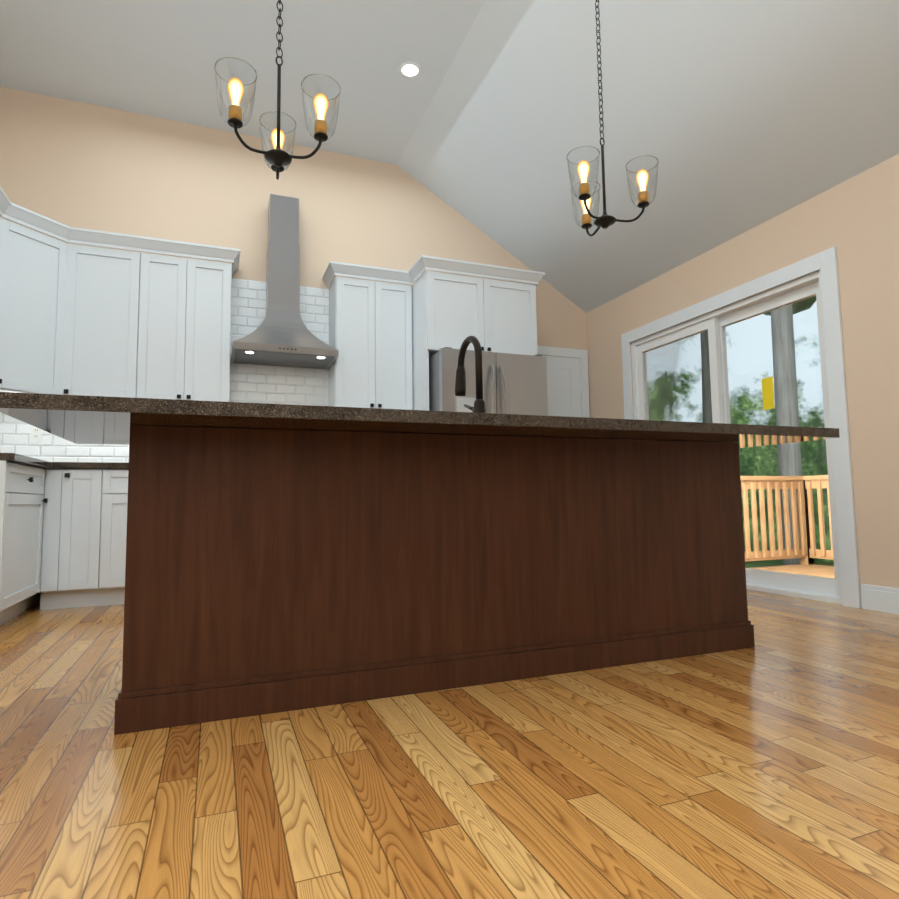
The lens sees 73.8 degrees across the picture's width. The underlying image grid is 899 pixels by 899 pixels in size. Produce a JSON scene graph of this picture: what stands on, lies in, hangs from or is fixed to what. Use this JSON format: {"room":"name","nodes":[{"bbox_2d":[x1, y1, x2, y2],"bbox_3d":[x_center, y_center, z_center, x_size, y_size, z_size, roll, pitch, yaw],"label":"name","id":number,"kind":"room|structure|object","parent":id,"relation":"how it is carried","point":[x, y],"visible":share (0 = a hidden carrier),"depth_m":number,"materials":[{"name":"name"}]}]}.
{"room":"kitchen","nodes":[
{"label":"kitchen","id":0,"kind":"room"},
{"bbox_2d":[0,0,484,164],"bbox_3d":[-0.710,-2.938,1.576,3.230,0.100,7.300,1,-5,-21],"label":"ceiling","id":1,"kind":"structure","parent":0,"point":[157,58],"depth_m":4.07,"materials":[{"name":"white paint"}]},
{"bbox_2d":[214,0,340,179],"bbox_3d":[-0.665,-1.933,2.320,0.437,1.778,0.409,1,-5,-21],"label":"chandelier","id":2,"kind":"object","parent":1,"relation":"hanging from","point":[277,159],"visible":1,"depth_m":2.18,"materials":[{"name":"clear glass"}]},
{"bbox_2d":[398,62,421,78],"bbox_3d":[-0.279,-2.672,4.220,0.170,0.004,0.170,1,-5,-21],"label":"recessed light","id":3,"kind":"object","parent":1,"relation":"in","point":[409,70],"visible":1,"depth_m":4.22,"materials":[{"name":"white"}]},
{"bbox_2d":[0,86,589,411],"bbox_3d":[-0.993,-0.748,5.123,5.350,3.670,0.150,1,-5,-21],"label":"wall","id":4,"kind":"structure","parent":0,"point":[71,163],"depth_m":4.83,"materials":[{"name":"beige paint"}]},
{"bbox_2d":[0,187,7,318],"bbox_3d":[-2.853,-0.979,3.457,0.364,1.164,0.475,1,-5,-21],"label":"upper cabinet","id":5,"kind":"object","parent":4,"relation":"attached to","point":[3,198],"depth_m":3.72,"materials":[{"name":"white wood"}]},
{"bbox_2d":[0,198,79,394],"bbox_3d":[-2.877,-0.938,3.955,0.683,1.164,0.678,1,-5,-21],"label":"upper cabinet","id":6,"kind":"object","parent":4,"relation":"attached to","point":[38,325],"depth_m":3.91,"materials":[{"name":"white wood"}]},
{"bbox_2d":[72,228,151,397],"bbox_3d":[-2.456,-0.916,4.287,0.557,1.164,0.363,1,-5,-21],"label":"upper cabinet","id":7,"kind":"object","parent":4,"relation":"attached to","point":[81,319],"depth_m":4.18,"materials":[{"name":"white wood"}]},
{"bbox_2d":[0,278,328,462],"bbox_3d":[-1.866,-0.615,4.683,3.106,1.524,0.009,1,-5,-21],"label":"tile backsplash","id":8,"kind":"structure","parent":4,"relation":"attached to","point":[253,383],"depth_m":4.79,"materials":[{"name":"white tile"}]},
{"bbox_2d":[30,425,42,440],"bbox_3d":[-2.913,-0.115,4.219,0.070,0.115,0.009,1,-5,-21],"label":"electrical outlet","id":9,"kind":"object","parent":8,"relation":"attached to","point":[35,433],"visible":0.92,"depth_m":4.21,"materials":[{"name":"white plastic"}]},
{"bbox_2d":[148,239,235,401],"bbox_3d":[-2.000,-0.906,4.483,0.674,1.164,0.328,1,-5,-21],"label":"upper cabinet","id":10,"kind":"object","parent":4,"relation":"attached to","point":[189,328],"depth_m":4.35,"materials":[{"name":"white wood"}]},
{"bbox_2d":[231,194,338,368],"bbox_3d":[-1.295,-1.364,4.701,0.760,1.344,0.490,1,-5,-21],"label":"range hood","id":11,"kind":"object","parent":4,"relation":"attached to","point":[281,335],"visible":1,"depth_m":4.70,"materials":[{"name":"silver metal"}]},
{"bbox_2d":[322,261,412,409],"bbox_3d":[-0.678,-0.877,4.968,0.695,1.177,0.383,1,-5,-21],"label":"upper cabinet","id":12,"kind":"object","parent":4,"relation":"attached to","point":[370,331],"visible":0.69,"depth_m":4.85,"materials":[{"name":"white wood"}]},
{"bbox_2d":[537,346,589,417],"bbox_3d":[0.958,0.056,5.722,0.920,2.115,0.018,1,-5,-21],"label":"door","id":13,"kind":"structure","parent":4,"relation":"attached to","point":[567,388],"depth_m":5.86,"materials":[{"name":"white wood"}]},
{"bbox_2d":[0,589,898,898],"bbox_3d":[0.329,0.837,1.648,5.350,0.100,7.300,1,-5,-21],"label":"floor","id":14,"kind":"structure","parent":0,"point":[766,765],"depth_m":1.38,"materials":[{"name":"brown wood"}]},
{"bbox_2d":[0,461,43,624],"bbox_3d":[-2.647,0.517,3.205,0.618,0.876,0.737,1,-5,-21],"label":"base cabinet","id":15,"kind":"object","parent":14,"relation":"on","point":[21,486],"depth_m":3.29,"materials":[{"name":"white wood"}]},
{"bbox_2d":[0,453,53,468],"bbox_3d":[-2.630,0.060,3.241,0.659,0.038,0.720,1,-5,-21],"label":"countertop","id":16,"kind":"structure","parent":15,"relation":"on","point":[22,460],"depth_m":3.23,"materials":[{"name":"stone"}]},
{"bbox_2d":[53,462,128,468],"bbox_3d":[-2.396,0.125,4.064,1.695,0.038,0.650,1,-5,-21],"label":"countertop","id":17,"kind":"structure","parent":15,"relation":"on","point":[57,465],"depth_m":3.78,"materials":[{"name":"stone"}]},
{"bbox_2d":[40,469,115,609],"bbox_3d":[-2.434,0.579,3.989,0.390,0.876,0.688,1,-5,-21],"label":"base cabinet","id":18,"kind":"object","parent":14,"relation":"on","point":[63,533],"depth_m":3.75,"materials":[{"name":"white wood"}]},
{"bbox_2d":[112,469,128,604],"bbox_3d":[-1.992,0.591,4.198,0.825,0.876,0.618,1,-5,-21],"label":"base cabinet","id":19,"kind":"object","parent":14,"relation":"on","point":[119,523],"depth_m":3.84,"materials":[{"name":"white wood"}]},
{"bbox_2d":[114,424,754,734],"bbox_3d":[0.053,0.416,2.486,2.427,0.884,0.684,1,-5,-21],"label":"kitchen island","id":20,"kind":"object","parent":14,"relation":"on","point":[284,558],"depth_m":2.05,"materials":[{"name":"brown wood"}]},
{"bbox_2d":[0,392,839,446],"bbox_3d":[0.089,-0.055,2.411,2.936,0.038,0.956,1,-5,-21],"label":"island countertop","id":21,"kind":"structure","parent":20,"relation":"on","point":[73,418],"depth_m":1.84,"materials":[{"name":"brown stone"}]},
{"bbox_2d":[455,336,485,412],"bbox_3d":[0.085,-0.273,2.507,0.066,0.410,0.257,1,-5,-21],"label":"faucet","id":22,"kind":"object","parent":21,"relation":"on","point":[460,390],"visible":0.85,"depth_m":2.44,"materials":[{"name":"black metal"}]},
{"bbox_2d":[409,255,544,410],"bbox_3d":[0.178,-0.200,5.054,1.092,2.535,0.733,1,-5,-21],"label":"tall cabinet","id":23,"kind":"object","parent":14,"relation":"on","point":[452,311],"visible":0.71,"depth_m":4.82,"materials":[{"name":"white wood"}]},
{"bbox_2d":[429,347,547,415],"bbox_3d":[0.237,0.159,4.922,0.900,1.797,0.887,1,-5,-21],"label":"refrigerator","id":24,"kind":"object","parent":14,"relation":"on","point":[514,383],"visible":0.27,"depth_m":4.63,"materials":[{"name":"silver metal"}]},
{"bbox_2d":[397,0,898,312],"bbox_3d":[1.792,-2.264,2.494,2.120,1.359,7.300,1,-5,-21],"label":"ceiling","id":25,"kind":"structure","parent":0,"point":[736,118],"depth_m":3.80,"materials":[{"name":"white paint"}]},
{"bbox_2d":[567,0,658,235],"bbox_3d":[0.680,-1.847,2.836,0.436,1.676,0.412,1,-5,-21],"label":"chandelier","id":26,"kind":"object","parent":25,"relation":"hanging from","point":[584,194],"visible":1,"depth_m":2.71,"materials":[{"name":"black metal"}]},
{"bbox_2d":[586,154,898,607],"bbox_3d":[2.734,-0.413,2.698,0.150,2.500,7.000,1,-5,-21],"label":"wall","id":27,"kind":"structure","parent":0,"point":[854,220],"depth_m":3.48,"materials":[{"name":"beige paint"}]},
{"bbox_2d":[631,270,841,604],"bbox_3d":[2.028,-0.025,4.462,0.150,2.038,1.846,1,-5,-21],"label":"sliding glass door","id":28,"kind":"structure","parent":27,"relation":"in","point":[654,357],"depth_m":4.26,"materials":[{"name":"clear glass"}]},
{"bbox_2d":[621,246,860,608],"bbox_3d":[1.959,-0.072,4.439,0.018,2.130,2.030,1,-5,-21],"label":"door frame","id":29,"kind":"structure","parent":27,"relation":"attached to","point":[824,262],"depth_m":3.58,"materials":[{"name":"white wood"}]},
{"bbox_2d":[861,584,898,614],"bbox_3d":[3.141,0.656,1.373,0.014,0.140,4.380,1,-5,-21],"label":"baseboard","id":30,"kind":"structure","parent":27,"relation":"attached to","point":[880,598],"depth_m":3.30,"materials":[{"name":"white wood"}]},
{"label":"outside","id":31,"kind":"structure","parent":0,"visible":0},
{"bbox_2d":[745,559,833,567],"bbox_3d":[25.302,4.504,20.239,54.800,3.000,70.000,1,-5,-21],"label":"ground","id":32,"kind":"structure","parent":31,"point":[770,563],"depth_m":21.97,"materials":[{"name":"green plant"}]},
{"bbox_2d":[700,331,711,422],"bbox_3d":[5.616,-8.178,12.967,5.912,25.603,6.841,1,-5,-21],"label":"tree","id":33,"kind":"object","parent":32,"relation":"on","point":[708,389],"depth_m":12.35,"materials":[{"name":"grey plant"}]},
{"bbox_2d":[770,305,801,564],"bbox_3d":[5.562,-8.525,8.777,5.845,25.605,7.162,1,-5,-21],"label":"tree","id":34,"kind":"object","parent":32,"relation":"on","point":[787,314],"depth_m":8.30,"materials":[{"name":"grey plant"}]},
{"bbox_2d":[764,296,815,315],"bbox_3d":[11.234,-7.888,17.367,5.763,25.604,7.651,1,-5,-21],"label":"tree","id":35,"kind":"object","parent":32,"relation":"on","point":[805,302],"depth_m":17.72,"materials":[{"name":"green plant"}]},
{"bbox_2d":[752,564,834,578],"bbox_3d":[3.912,2.357,2.655,2.090,2.940,6.520,1,-5,-21],"label":"deck","id":36,"kind":"object","parent":32,"relation":"on","point":[807,569],"depth_m":5.70,"materials":[{"name":"brown wood"}]},
{"bbox_2d":[740,476,811,564],"bbox_3d":[2.673,0.707,5.778,1.980,0.900,0.155,1,-5,-21],"label":"deck railing","id":37,"kind":"object","parent":36,"relation":"on","point":[806,528],"depth_m":5.98,"materials":[{"name":"brown wood"}]},
{"bbox_2d":[804,475,833,563],"bbox_3d":[4.796,0.470,3.267,0.145,0.900,6.395,1,-5,-21],"label":"deck railing","id":38,"kind":"object","parent":36,"relation":"on","point":[822,478],"depth_m":5.99,"materials":[{"name":"brown wood"}]},
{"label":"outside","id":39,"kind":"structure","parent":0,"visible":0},
{"bbox_2d":[671,301,833,561],"bbox_3d":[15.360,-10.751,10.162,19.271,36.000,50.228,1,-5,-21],"label":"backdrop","id":40,"kind":"structure","parent":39,"point":[760,356],"depth_m":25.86,"materials":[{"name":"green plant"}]}
]}

